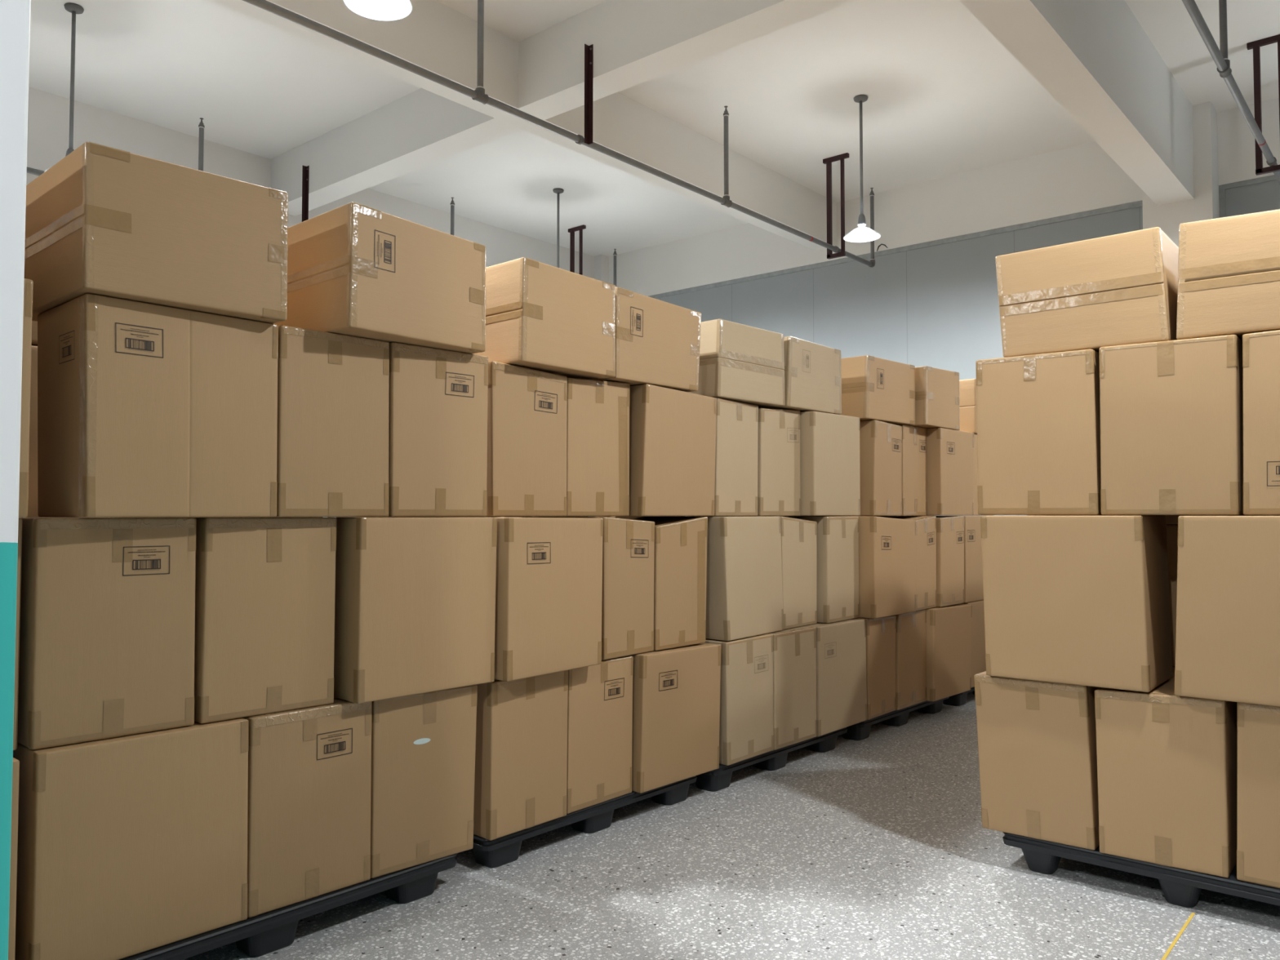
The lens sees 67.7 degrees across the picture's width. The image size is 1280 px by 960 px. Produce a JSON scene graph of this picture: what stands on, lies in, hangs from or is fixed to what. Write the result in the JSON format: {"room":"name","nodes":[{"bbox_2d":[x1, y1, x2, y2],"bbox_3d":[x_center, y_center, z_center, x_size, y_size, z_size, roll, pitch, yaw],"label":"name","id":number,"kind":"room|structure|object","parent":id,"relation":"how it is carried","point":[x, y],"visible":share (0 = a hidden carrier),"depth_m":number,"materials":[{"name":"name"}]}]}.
{"room":"warehouse","nodes":[
{"label":"warehouse","id":0,"kind":"room"},
{"bbox_2d":[26,86,594,517],"bbox_3d":[-6.545,-0.782,6.074,0.200,5.000,18.700,-2,-3,40],"label":"wall","id":1,"kind":"structure","parent":0,"point":[48,113],"depth_m":8.91,"materials":[{"name":"white paint"}]},
{"bbox_2d":[28,0,1279,256],"bbox_3d":[-1.175,-3.522,1.524,14.400,0.150,19.000,-2,-3,40],"label":"ceiling","id":2,"kind":"structure","parent":0,"point":[946,97],"depth_m":7.91,"materials":[{"name":"white paint"}]},
{"bbox_2d":[44,2,84,172],"bbox_3d":[-3.905,-2.666,6.567,0.306,1.198,0.306,-2,-3,40],"label":"pendant lamp","id":3,"kind":"object","parent":2,"relation":"hanging from","point":[73,8],"visible":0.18,"depth_m":6.56,"materials":[{"name":"metal"}]},
{"bbox_2d":[342,0,412,21],"bbox_3d":[-1.188,-2.746,4.349,0.306,1.198,0.306,-2,-3,40],"label":"pendant lamp","id":4,"kind":"object","parent":2,"relation":"hanging from","point":[375,10],"visible":1,"depth_m":4.41,"materials":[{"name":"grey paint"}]},
{"bbox_2d":[270,88,519,215],"bbox_3d":[-2.283,-2.948,8.427,3.335,0.500,0.270,-2,-3,40],"label":"ceiling beam","id":5,"kind":"structure","parent":2,"relation":"attached to","point":[422,127],"depth_m":8.25,"materials":[{"name":"white paint"}]},
{"bbox_2d":[302,165,309,222],"bbox_3d":[-3.163,-2.582,8.935,0.100,0.725,0.075,-2,-3,40],"label":"bracket","id":6,"kind":"object","parent":5,"relation":"attached to","point":[304,169],"visible":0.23,"depth_m":8.94,"materials":[{"name":"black metal"}]},
{"bbox_2d":[208,0,836,250],"bbox_3d":[-3.895,-3.116,3.765,0.265,0.500,18.500,-2,-3,40],"label":"ceiling beam","id":7,"kind":"structure","parent":2,"relation":"attached to","point":[436,37],"depth_m":7.52,"materials":[{"name":"white paint"}]},
{"bbox_2d":[552,187,564,267],"bbox_3d":[-0.881,-2.532,10.279,0.306,1.198,0.306,-2,-3,40],"label":"pendant lamp","id":8,"kind":"object","parent":2,"relation":"hanging from","point":[557,190],"visible":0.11,"depth_m":10.27,"materials":[{"name":"metal"}]},
{"bbox_2d":[568,225,586,275],"bbox_3d":[-0.783,-2.586,11.611,0.270,0.995,0.080,-2,-3,40],"label":"hanger","id":9,"kind":"object","parent":2,"relation":"hanging from","point":[572,230],"visible":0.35,"depth_m":11.65,"materials":[{"name":"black metal"}]},
{"bbox_2d":[26,117,617,286],"bbox_3d":[-4.180,-2.684,7.606,0.062,0.834,11.995,-2,-3,40],"label":"pipe","id":10,"kind":"object","parent":9,"relation":"hanging from","point":[201,143],"visible":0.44,"depth_m":8.12,"materials":[{"name":"metal"}]},
{"bbox_2d":[518,0,855,119],"bbox_3d":[0.439,-3.032,6.106,3.290,0.500,0.270,-2,-3,40],"label":"ceiling beam","id":11,"kind":"structure","parent":2,"relation":"attached to","point":[634,42],"depth_m":6.39,"materials":[{"name":"white paint"}]},
{"bbox_2d":[574,44,593,144],"bbox_3d":[-0.386,-2.653,6.567,0.100,0.695,0.075,-2,-3,40],"label":"bracket","id":12,"kind":"object","parent":11,"relation":"attached to","point":[588,50],"visible":0.99,"depth_m":6.57,"materials":[{"name":"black metal"}]},
{"bbox_2d":[822,152,848,259],"bbox_3d":[1.904,-2.669,9.308,0.270,0.995,0.080,-2,-3,40],"label":"hanger","id":13,"kind":"object","parent":2,"relation":"hanging from","point":[828,161],"visible":1,"depth_m":9.33,"materials":[{"name":"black metal"}]},
{"bbox_2d":[242,0,875,267],"bbox_3d":[-1.481,-2.766,5.317,0.062,0.834,12.012,-2,-3,40],"label":"pipe","id":14,"kind":"object","parent":13,"relation":"hanging from","point":[478,95],"visible":0.99,"depth_m":6.03,"materials":[{"name":"metal"}]},
{"bbox_2d":[843,94,880,242],"bbox_3d":[1.854,-2.615,7.997,0.306,1.198,0.306,-2,-3,40],"label":"pendant lamp","id":15,"kind":"object","parent":2,"relation":"hanging from","point":[862,233],"visible":1,"depth_m":7.99,"materials":[{"name":"metal"}]},
{"bbox_2d":[857,213,866,226],"bbox_3d":[1.854,-2.166,7.981,0.072,0.116,0.072,-2,-3,40],"label":"socket","id":16,"kind":"object","parent":15,"relation":"attached to","point":[861,220],"depth_m":7.96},
{"bbox_2d":[608,97,1279,296],"bbox_3d":[4.860,-2.872,8.581,14.000,0.642,0.200,-2,-3,40],"label":"ceiling beam","id":17,"kind":"structure","parent":2,"relation":"attached to","point":[1084,177],"depth_m":9.83,"materials":[{"name":"white paint"}]},
{"bbox_2d":[960,0,1194,205],"bbox_3d":[-1.185,-3.045,1.450,0.280,0.810,18.500,-2,-3,40],"label":"ceiling beam","id":18,"kind":"structure","parent":2,"relation":"attached to","point":[1095,58],"depth_m":6.37,"materials":[{"name":"white paint"}]},
{"bbox_2d":[1246,34,1279,175],"bbox_3d":[4.610,-2.752,6.989,0.270,0.995,0.080,-2,-3,40],"label":"hanger","id":19,"kind":"object","parent":2,"relation":"hanging from","point":[1255,45],"visible":0.89,"depth_m":7.03,"materials":[{"name":"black metal"}]},
{"bbox_2d":[1182,0,1279,184],"bbox_3d":[1.224,-2.849,3.011,0.062,0.834,12.012,-2,-3,40],"label":"pipe","id":20,"kind":"object","parent":19,"relation":"hanging from","point":[1220,56],"visible":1,"depth_m":5.52,"materials":[{"name":"metal"}]},
{"bbox_2d":[182,691,1279,959],"bbox_3d":[-1.175,1.609,1.339,14.400,0.120,19.000,-2,-3,40],"label":"floor","id":21,"kind":"structure","parent":0,"point":[877,846],"depth_m":3.80,"materials":[{"name":"concrete"}]},
{"bbox_2d":[0,0,30,959],"bbox_3d":[-1.231,-0.953,1.312,0.530,5.000,0.546,-2,-3,40],"label":"column","id":22,"kind":"structure","parent":21,"relation":"on","point":[15,15],"depth_m":1.31,"materials":[{"name":"white paint"}]},
{"bbox_2d":[120,853,457,959],"bbox_3d":[-1.628,1.559,3.608,1.068,0.144,1.538,-2,-3,42],"label":"pallet","id":23,"kind":"object","parent":21,"relation":"on","point":[265,933],"visible":0.26,"depth_m":3.30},
{"bbox_2d":[13,718,248,959],"bbox_3d":[-1.692,1.135,3.123,0.459,0.664,0.636,-2,-3,43],"label":"cardboard box","id":24,"kind":"object","parent":23,"relation":"on","point":[127,846],"visible":0.8,"depth_m":2.93,"materials":[{"name":"cardboard"}]},
{"bbox_2d":[17,517,196,749],"bbox_3d":[-1.849,0.463,3.170,0.666,0.678,0.481,-2,-3,43],"label":"cardboard box","id":25,"kind":"object","parent":24,"relation":"on","point":[107,629],"visible":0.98,"depth_m":2.92,"materials":[{"name":"brown"}]},
{"bbox_2d":[37,293,278,517],"bbox_3d":[-1.610,-0.208,3.194,0.462,0.663,0.628,-2,-3,40],"label":"cardboard box","id":26,"kind":"object","parent":25,"relation":"on","point":[144,410],"visible":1,"depth_m":3.00,"materials":[{"name":"brown"}]},
{"bbox_2d":[23,142,288,324],"bbox_3d":[-1.649,-0.761,3.227,0.658,0.441,0.633,-2,-3,42],"label":"cardboard box","id":27,"kind":"object","parent":26,"relation":"on","point":[103,220],"visible":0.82,"depth_m":2.97,"materials":[{"name":"cardboard"}]},
{"bbox_2d":[240,697,372,917],"bbox_3d":[-1.390,1.151,3.593,0.651,0.666,0.471,-2,-3,43],"label":"cardboard box","id":28,"kind":"object","parent":23,"relation":"on","point":[309,769],"visible":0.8,"depth_m":3.36,"materials":[{"name":"brown"}]},
{"bbox_2d":[194,517,336,724],"bbox_3d":[-1.510,0.476,3.523,0.666,0.678,0.495,-2,-3,44],"label":"cardboard box","id":29,"kind":"object","parent":28,"relation":"on","point":[265,587],"visible":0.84,"depth_m":3.28,"materials":[{"name":"cardboard"}]},
{"bbox_2d":[276,324,389,517],"bbox_3d":[-1.331,-0.191,3.664,0.643,0.666,0.444,-2,-3,42],"label":"cardboard box","id":30,"kind":"object","parent":29,"relation":"on","point":[332,446],"visible":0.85,"depth_m":3.43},
{"bbox_2d":[370,684,477,878],"bbox_3d":[-1.066,1.164,3.938,0.643,0.665,0.504,-2,-3,45],"label":"cardboard box","id":31,"kind":"object","parent":23,"relation":"on","point":[424,744],"visible":0.59,"depth_m":3.71,"materials":[{"name":"brown cardboard"}]},
{"bbox_2d":[333,516,497,703],"bbox_3d":[-0.972,0.488,3.854,0.460,0.675,0.644,-2,-3,43],"label":"cardboard box","id":32,"kind":"object","parent":31,"relation":"on","point":[415,597],"visible":0.84,"depth_m":3.64,"materials":[{"name":"cardboard"}]},
{"bbox_2d":[387,342,488,516],"bbox_3d":[-1.019,-0.179,3.995,0.651,0.666,0.467,-2,-3,43],"label":"cardboard box","id":33,"kind":"object","parent":32,"relation":"on","point":[437,407],"visible":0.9,"depth_m":3.76,"materials":[{"name":"brown"}]},
{"bbox_2d":[272,202,485,354],"bbox_3d":[-1.066,-0.743,3.828,0.660,0.448,0.696,-2,-3,37],"label":"cardboard box","id":34,"kind":"object","parent":33,"relation":"on","point":[354,269],"visible":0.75,"depth_m":3.54,"materials":[{"name":"brown"}]},
{"bbox_2d":[413,737,430,744],"bbox_3d":[-0.847,1.015,3.708,0.001,0.022,0.077,-2,-3,45],"label":"sticker","id":35,"kind":"object","parent":31,"relation":"attached to","point":[424,740],"depth_m":3.71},
{"bbox_3d":[-2.272,1.161,3.617,0.458,0.647,0.645,-2,-3,40],"label":"cardboard box","id":36,"kind":"object","parent":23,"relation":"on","visible":0},
{"bbox_3d":[-2.271,0.509,3.640,0.460,0.652,0.645,-2,-3,40],"label":"cardboard box","id":37,"kind":"object","parent":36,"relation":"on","visible":0},
{"bbox_2d":[26,345,156,517],"bbox_3d":[-2.272,-0.148,3.664,0.458,0.657,0.645,-2,-3,40],"label":"cardboard box","id":38,"kind":"object","parent":37,"relation":"on","point":[33,454],"visible":0.02,"depth_m":3.43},
{"bbox_2d":[31,320,37,346],"bbox_3d":[-2.347,-0.700,3.751,0.674,0.447,0.649,-2,-3,40],"label":"cardboard box","id":39,"kind":"object","parent":38,"relation":"on","point":[34,323],"visible":0.02,"depth_m":3.44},
{"bbox_3d":[-1.797,1.180,4.151,0.458,0.647,0.645,-2,-3,40],"label":"cardboard box","id":40,"kind":"object","parent":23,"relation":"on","visible":0},
{"bbox_3d":[-1.796,0.528,4.174,0.460,0.652,0.645,-2,-3,40],"label":"cardboard box","id":41,"kind":"object","parent":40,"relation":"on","visible":0},
{"bbox_2d":[156,516,323,517],"bbox_3d":[-1.797,-0.129,4.199,0.457,0.657,0.645,-2,-3,40],"label":"cardboard box","id":42,"kind":"object","parent":41,"relation":"on","point":[157,517],"visible":0.06,"depth_m":3.99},
{"bbox_2d":[472,776,697,867],"bbox_3d":[-0.560,1.604,4.859,1.068,0.144,1.438,-2,-3,42],"label":"pallet","id":43,"kind":"object","parent":21,"relation":"on","point":[504,850],"visible":0.27,"depth_m":4.41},
{"bbox_2d":[473,670,568,839],"bbox_3d":[-0.711,1.179,4.350,0.645,0.666,0.455,-2,-3,41],"label":"cardboard box","id":44,"kind":"object","parent":43,"relation":"on","point":[521,777],"visible":0.54,"depth_m":4.09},
{"bbox_2d":[462,516,603,681],"bbox_3d":[-0.526,0.505,4.314,0.462,0.675,0.630,-2,-3,38],"label":"cardboard box","id":45,"kind":"object","parent":44,"relation":"on","point":[548,578],"visible":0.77,"depth_m":4.11,"materials":[{"name":"brown"}]},
{"bbox_2d":[484,360,567,516],"bbox_3d":[-0.724,-0.163,4.442,0.652,0.665,0.466,-2,-3,40],"label":"cardboard box","id":46,"kind":"object","parent":45,"relation":"on","point":[527,408],"visible":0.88,"depth_m":4.21,"materials":[{"name":"brown"}]},
{"bbox_2d":[471,257,615,379],"bbox_3d":[-0.556,-0.720,4.556,0.660,0.454,0.651,-2,-3,39],"label":"cardboard box","id":47,"kind":"object","parent":46,"relation":"on","point":[540,316],"visible":0.71,"depth_m":4.25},
{"bbox_2d":[566,655,633,813],"bbox_3d":[-0.420,1.192,4.706,0.648,0.666,0.460,-2,-3,41],"label":"cardboard box","id":48,"kind":"object","parent":43,"relation":"on","point":[600,707],"visible":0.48,"depth_m":4.48,"materials":[{"name":"brown"}]},
{"bbox_2d":[515,516,654,659],"bbox_3d":[-0.286,0.526,4.877,0.644,0.676,0.432,-2,-3,38],"label":"cardboard box","id":49,"kind":"object","parent":48,"relation":"on","point":[628,544],"visible":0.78,"depth_m":4.65,"materials":[{"name":"brown"}]},
{"bbox_2d":[566,377,630,516],"bbox_3d":[-0.433,-0.150,4.798,0.648,0.664,0.445,-2,-3,41],"label":"cardboard box","id":50,"kind":"object","parent":49,"relation":"on","point":[597,414],"visible":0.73,"depth_m":4.57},
{"bbox_2d":[629,642,721,793],"bbox_3d":[0.055,1.204,5.030,0.462,0.664,0.644,-2,-3,42],"label":"cardboard box","id":51,"kind":"object","parent":43,"relation":"on","point":[676,691],"visible":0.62,"depth_m":4.83,"materials":[{"name":"brown"}]},
{"bbox_2d":[616,516,707,650],"bbox_3d":[-0.015,0.537,5.191,0.646,0.676,0.440,-2,-3,41],"label":"cardboard box","id":52,"kind":"object","parent":51,"relation":"on","point":[680,560],"visible":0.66,"depth_m":4.97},
{"bbox_2d":[629,383,716,515],"bbox_3d":[0.047,-0.138,5.141,0.458,0.663,0.674,-2,-3,39],"label":"cardboard box","id":53,"kind":"object","parent":52,"relation":"on","point":[673,432],"visible":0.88,"depth_m":4.92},
{"bbox_2d":[593,286,701,391],"bbox_3d":[-0.136,-0.698,5.083,0.659,0.449,0.677,-2,-3,41],"label":"cardboard box","id":54,"kind":"object","parent":53,"relation":"on","point":[658,342],"visible":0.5,"depth_m":4.83,"materials":[{"name":"brown"}]},
{"bbox_2d":[594,254,608,283],"bbox_3d":[-0.523,-0.537,12.868,0.140,5.000,0.140,-2,-3,40],"label":"column","id":55,"kind":"structure","parent":21,"relation":"on","point":[601,261],"depth_m":12.90,"materials":[{"name":"white paint"}]},
{"bbox_2d":[695,727,847,791],"bbox_3d":[0.485,1.645,6.000,1.068,0.144,1.424,-2,-3,42],"label":"pallet","id":56,"kind":"object","parent":21,"relation":"on","point":[719,779],"visible":0.2,"depth_m":5.57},
{"bbox_2d":[705,633,773,765],"bbox_3d":[0.379,1.222,5.528,0.644,0.665,0.466,-2,-3,41],"label":"cardboard box","id":57,"kind":"object","parent":56,"relation":"on","point":[746,725],"visible":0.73,"depth_m":5.28,"materials":[{"name":"brown"}]},
{"bbox_2d":[705,515,783,640],"bbox_3d":[0.485,0.550,5.561,0.460,0.675,0.684,-2,-3,37],"label":"cardboard box","id":58,"kind":"object","parent":57,"relation":"on","point":[744,589],"visible":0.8,"depth_m":5.31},
{"bbox_2d":[714,397,758,515],"bbox_3d":[0.322,-0.117,5.699,0.670,0.665,0.471,-2,-3,39],"label":"cardboard box","id":59,"kind":"object","parent":58,"relation":"on","point":[735,494],"visible":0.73,"depth_m":5.47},
{"bbox_2d":[688,319,785,408],"bbox_3d":[0.415,-0.669,5.782,0.677,0.439,0.667,-2,-3,43],"label":"cardboard box","id":60,"kind":"object","parent":59,"relation":"on","point":[739,362],"visible":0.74,"depth_m":5.48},
{"bbox_2d":[768,626,817,750],"bbox_3d":[0.690,1.234,5.871,0.646,0.666,0.458,-2,-3,42],"label":"cardboard box","id":61,"kind":"object","parent":56,"relation":"on","point":[794,649],"visible":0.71,"depth_m":5.64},
{"bbox_2d":[698,515,817,629],"bbox_3d":[0.742,0.569,6.065,0.643,0.676,0.472,-2,-3,39],"label":"cardboard box","id":62,"kind":"object","parent":61,"relation":"on","point":[798,536],"visible":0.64,"depth_m":5.84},
{"bbox_2d":[757,408,800,515],"bbox_3d":[0.624,-0.105,6.040,0.645,0.664,0.449,-2,-3,41],"label":"cardboard box","id":63,"kind":"object","parent":62,"relation":"on","point":[779,429],"visible":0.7,"depth_m":5.80,"materials":[{"name":"brown"}]},
{"bbox_2d":[804,618,866,736],"bbox_3d":[1.122,1.246,6.205,0.459,0.664,0.627,-2,-3,41],"label":"cardboard box","id":64,"kind":"object","parent":56,"relation":"on","point":[841,646],"visible":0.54,"depth_m":6.02,"materials":[{"name":"brown"}]},
{"bbox_2d":[755,515,858,623],"bbox_3d":[1.080,0.580,6.399,0.659,0.676,0.450,-2,-3,40],"label":"cardboard box","id":65,"kind":"object","parent":64,"relation":"on","point":[837,536],"visible":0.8,"depth_m":6.13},
{"bbox_2d":[800,411,860,515],"bbox_3d":[1.113,-0.095,6.335,0.457,0.663,0.635,-2,-3,40],"label":"cardboard box","id":66,"kind":"object","parent":65,"relation":"on","point":[830,485],"visible":0.71,"depth_m":6.09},
{"bbox_2d":[763,336,841,414],"bbox_3d":[0.872,-0.649,6.271,0.661,0.436,0.651,-2,-3,42],"label":"cardboard box","id":67,"kind":"object","parent":66,"relation":"on","point":[812,371],"visible":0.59,"depth_m":6.02,"materials":[{"name":"brown"}]},
{"bbox_2d":[842,697,949,740],"bbox_3d":[1.525,1.687,7.156,1.068,0.144,1.394,-2,-3,42],"label":"pallet","id":68,"kind":"object","parent":21,"relation":"on","point":[860,731],"visible":0.23,"depth_m":6.73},
{"bbox_2d":[856,615,896,719],"bbox_3d":[1.402,1.263,6.670,0.656,0.666,0.449,-2,-3,40],"label":"cardboard box","id":69,"kind":"object","parent":68,"relation":"on","point":[881,633],"visible":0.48,"depth_m":6.43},
{"bbox_2d":[857,515,915,618],"bbox_3d":[1.583,0.590,6.677,0.458,0.674,0.637,-2,-3,41],"label":"cardboard box","id":70,"kind":"object","parent":69,"relation":"on","point":[886,545],"visible":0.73,"depth_m":6.42,"materials":[{"name":"brown"}]},
{"bbox_2d":[859,419,902,515],"bbox_3d":[1.511,-0.072,6.947,0.662,0.664,0.482,-2,-3,40],"label":"cardboard box","id":71,"kind":"object","parent":70,"relation":"on","point":[880,442],"visible":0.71,"depth_m":6.65,"materials":[{"name":"brown"}]},
{"bbox_2d":[840,355,915,425],"bbox_3d":[1.544,-0.624,6.997,0.683,0.439,0.714,-2,-3,44],"label":"cardboard box","id":72,"kind":"object","parent":71,"relation":"on","point":[873,388],"visible":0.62,"depth_m":6.66,"materials":[{"name":"brown"}]},
{"bbox_2d":[895,608,926,710],"bbox_3d":[1.700,1.274,6.989,0.646,0.665,0.457,-2,-3,42],"label":"cardboard box","id":73,"kind":"object","parent":68,"relation":"on","point":[911,627],"visible":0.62,"depth_m":6.75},
{"bbox_2d":[875,515,936,611],"bbox_3d":[1.842,0.608,7.152,0.644,0.676,0.446,-2,-3,38],"label":"cardboard box","id":74,"kind":"object","parent":73,"relation":"on","point":[926,526],"visible":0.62,"depth_m":6.94,"materials":[{"name":"brown"}]},
{"bbox_2d":[896,424,927,515],"bbox_3d":[1.801,-0.060,7.290,0.656,0.665,0.437,-2,-3,40],"label":"cardboard box","id":75,"kind":"object","parent":74,"relation":"on","point":[913,437],"visible":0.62,"depth_m":7.06,"materials":[{"name":"brown"}]},
{"bbox_2d":[925,604,972,701],"bbox_3d":[2.182,1.286,7.306,0.458,0.664,0.676,-2,-3,43],"label":"cardboard box","id":76,"kind":"object","parent":68,"relation":"on","point":[948,628],"visible":0.56,"depth_m":7.09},
{"bbox_2d":[936,515,964,607],"bbox_3d":[2.141,0.619,7.462,0.646,0.676,0.445,-2,-3,42],"label":"cardboard box","id":77,"kind":"object","parent":76,"relation":"on","point":[949,529],"visible":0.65,"depth_m":7.21,"materials":[{"name":"brown"}]},
{"bbox_2d":[925,427,973,515],"bbox_3d":[2.304,-0.050,7.569,0.458,0.663,0.636,-2,-3,42],"label":"cardboard box","id":78,"kind":"object","parent":77,"relation":"on","point":[949,452],"visible":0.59,"depth_m":7.31,"materials":[{"name":"brown"}]},
{"bbox_2d":[911,365,959,430],"bbox_3d":[2.052,-0.616,7.450,0.666,0.456,0.635,-2,-3,41],"label":"cardboard box","id":79,"kind":"object","parent":78,"relation":"on","point":[937,399],"visible":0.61,"depth_m":7.15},
{"bbox_2d":[942,686,974,706],"bbox_3d":[2.567,1.728,8.300,1.068,0.144,1.399,-2,-3,42],"label":"pallet","id":80,"kind":"object","parent":21,"relation":"on","point":[960,699],"visible":0.08,"depth_m":7.50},
{"bbox_2d":[960,600,986,688],"bbox_3d":[2.474,1.304,7.809,0.645,0.664,0.456,-2,-3,42],"label":"cardboard box","id":81,"kind":"object","parent":80,"relation":"on","point":[978,661],"visible":0.08,"depth_m":7.55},
{"bbox_2d":[964,515,983,602],"bbox_3d":[2.448,0.631,7.804,0.644,0.675,0.455,-2,-3,42],"label":"cardboard box","id":82,"kind":"object","parent":81,"relation":"on","point":[973,567],"visible":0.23,"depth_m":7.52,"materials":[{"name":"brown"}]},
{"bbox_2d":[973,433,979,515],"bbox_3d":[2.585,-0.032,8.065,0.645,0.663,0.456,-2,-3,42],"label":"cardboard box","id":83,"kind":"object","parent":82,"relation":"on","point":[975,469],"visible":0.16,"depth_m":7.74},
{"bbox_2d":[958,378,977,434],"bbox_3d":[2.683,-0.585,8.180,0.660,0.443,0.640,-2,-3,41],"label":"cardboard box","id":84,"kind":"object","parent":83,"relation":"on","point":[967,388],"visible":0.23,"depth_m":7.77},
{"bbox_2d":[1002,831,1279,907],"bbox_3d":[2.385,1.569,4.037,1.328,0.154,1.078,-2,-3,40],"label":"pallet","id":85,"kind":"object","parent":21,"relation":"on","point":[1182,887],"visible":0.27,"depth_m":3.68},
{"bbox_2d":[973,671,1100,849],"bbox_3d":[1.835,1.169,4.220,0.492,0.656,0.665,-2,-3,38],"label":"cardboard box","id":86,"kind":"object","parent":85,"relation":"on","point":[1037,753],"visible":0.66,"depth_m":3.96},
{"bbox_2d":[980,515,1173,692],"bbox_3d":[1.855,0.492,4.067,0.647,0.682,0.460,-2,-3,39],"label":"cardboard box","id":87,"kind":"object","parent":86,"relation":"on","point":[1075,600],"visible":1,"depth_m":3.87,"materials":[{"name":"cardboard"}]},
{"bbox_2d":[975,349,1102,515],"bbox_3d":[1.858,-0.183,4.245,0.489,0.676,0.643,-2,-3,40],"label":"cardboard box","id":88,"kind":"object","parent":87,"relation":"on","point":[1038,415],"visible":0.86,"depth_m":3.99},
{"bbox_2d":[995,226,1178,357],"bbox_3d":[2.009,-0.752,4.179,0.668,0.452,0.659,-2,-3,40],"label":"cardboard box","id":89,"kind":"object","parent":88,"relation":"on","point":[1121,289],"visible":0.83,"depth_m":3.90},
{"bbox_2d":[1098,334,1244,515],"bbox_3d":[2.234,-0.195,3.924,0.480,0.676,0.644,-2,-3,40],"label":"cardboard box","id":90,"kind":"object","parent":87,"relation":"on","point":[1171,411],"visible":0.94,"depth_m":3.66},
{"bbox_2d":[1094,672,1237,877],"bbox_3d":[2.199,1.158,3.919,0.470,0.656,0.669,-2,-3,38],"label":"cardboard box","id":91,"kind":"object","parent":85,"relation":"on","point":[1167,762],"visible":0.81,"depth_m":3.66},
{"bbox_2d":[1236,702,1279,888],"bbox_3d":[2.576,1.148,3.624,0.471,0.656,0.657,-2,-3,39],"label":"cardboard box","id":92,"kind":"object","parent":85,"relation":"on","point":[1258,802],"visible":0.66,"depth_m":3.47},
{"bbox_2d":[1174,515,1279,706],"bbox_3d":[2.419,0.476,3.600,0.649,0.682,0.458,-2,-3,40],"label":"cardboard box","id":93,"kind":"object","parent":92,"relation":"on","point":[1228,633],"visible":1,"depth_m":3.51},
{"bbox_2d":[1242,329,1279,515],"bbox_3d":[2.605,-0.205,3.621,0.468,0.676,0.644,-2,-3,40],"label":"cardboard box","id":94,"kind":"object","parent":93,"relation":"on","point":[1260,350],"visible":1,"depth_m":3.49,"materials":[{"name":"brown"}]},
{"bbox_2d":[1176,208,1279,341],"bbox_3d":[2.529,-0.767,3.736,0.649,0.449,0.660,-2,-3,40],"label":"cardboard box","id":95,"kind":"object","parent":94,"relation":"on","point":[1228,268],"visible":0.91,"depth_m":3.58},
{"bbox_3d":[2.634,1.175,4.375,0.641,0.654,0.444,-2,-3,40],"label":"cardboard box","id":96,"kind":"object","parent":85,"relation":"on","visible":0},
{"bbox_2d":[1166,524,1177,666],"bbox_3d":[2.635,0.525,4.399,0.641,0.640,0.442,-2,-3,40],"label":"cardboard box","id":97,"kind":"object","parent":96,"relation":"on","point":[1171,529],"visible":0.02,"depth_m":4.31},
{"bbox_2d":[1120,515,1279,524],"bbox_3d":[2.602,-0.157,4.385,0.640,0.717,0.442,-2,-3,40],"label":"cardboard box","id":98,"kind":"object","parent":97,"relation":"on","point":[1170,519],"visible":0.02,"depth_m":4.27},
{"bbox_2d":[1160,912,1195,959],"bbox_3d":[0.258,1.553,1.454,0.010,0.002,5.630,-2,-3,40],"label":"trim","id":99,"kind":"structure","parent":21,"relation":"on","point":[1192,915],"depth_m":3.39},
{"bbox_2d":[1142,101,1219,247],"bbox_3d":[4.733,-0.702,8.296,0.535,5.000,0.320,-2,-3,40],"label":"column","id":100,"kind":"structure","parent":21,"relation":"on","point":[1205,204],"depth_m":8.15,"materials":[{"name":"white paint"}]},
{"bbox_3d":[-2.635,1.519,2.497,1.068,0.144,1.408,-2,-3,40],"label":"pallet","id":101,"kind":"object","parent":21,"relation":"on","visible":0},
{"bbox_2d":[8,757,19,959],"bbox_3d":[-2.130,1.120,2.712,0.644,0.664,0.454,-2,-3,41],"label":"cardboard box","id":102,"kind":"object","parent":101,"relation":"on","point":[15,766],"visible":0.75,"depth_m":2.67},
{"bbox_2d":[13,518,22,750],"bbox_3d":[-2.199,0.451,2.829,0.644,0.675,0.464,-2,-3,40],"label":"cardboard box","id":103,"kind":"object","parent":102,"relation":"on","point":[20,522],"visible":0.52,"depth_m":2.79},
{"bbox_2d":[18,278,33,517],"bbox_3d":[-2.078,-0.226,2.688,0.654,0.665,0.463,-2,-3,40],"label":"cardboard box","id":104,"kind":"object","parent":103,"relation":"on","point":[28,283],"visible":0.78,"depth_m":2.64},
{"bbox_2d":[657,179,1279,515],"bbox_3d":[4.867,-0.374,8.499,14.400,4.360,0.180,-2,-3,40],"label":"wall","id":105,"kind":"structure","parent":0,"point":[937,306],"depth_m":10.11,"materials":[{"name":"paint"}]},
{"bbox_2d":[648,200,1142,298],"bbox_3d":[2.053,-2.443,10.847,6.770,0.049,0.014,-2,-3,40],"label":"trim","id":106,"kind":"structure","parent":105,"relation":"attached to","point":[1135,204],"depth_m":10.04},
{"bbox_2d":[1218,189,1226,217],"bbox_3d":[5.053,-0.362,8.212,0.045,4.315,0.014,-2,-3,40],"label":"trim","id":107,"kind":"structure","parent":105,"relation":"attached to","point":[1221,193],"depth_m":8.28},
{"bbox_2d":[1218,174,1276,190],"bbox_3d":[7.583,-2.617,6.134,6.695,0.042,0.014,-2,-3,40],"label":"trim","id":108,"kind":"structure","parent":105,"relation":"attached to","point":[1269,178],"depth_m":8.16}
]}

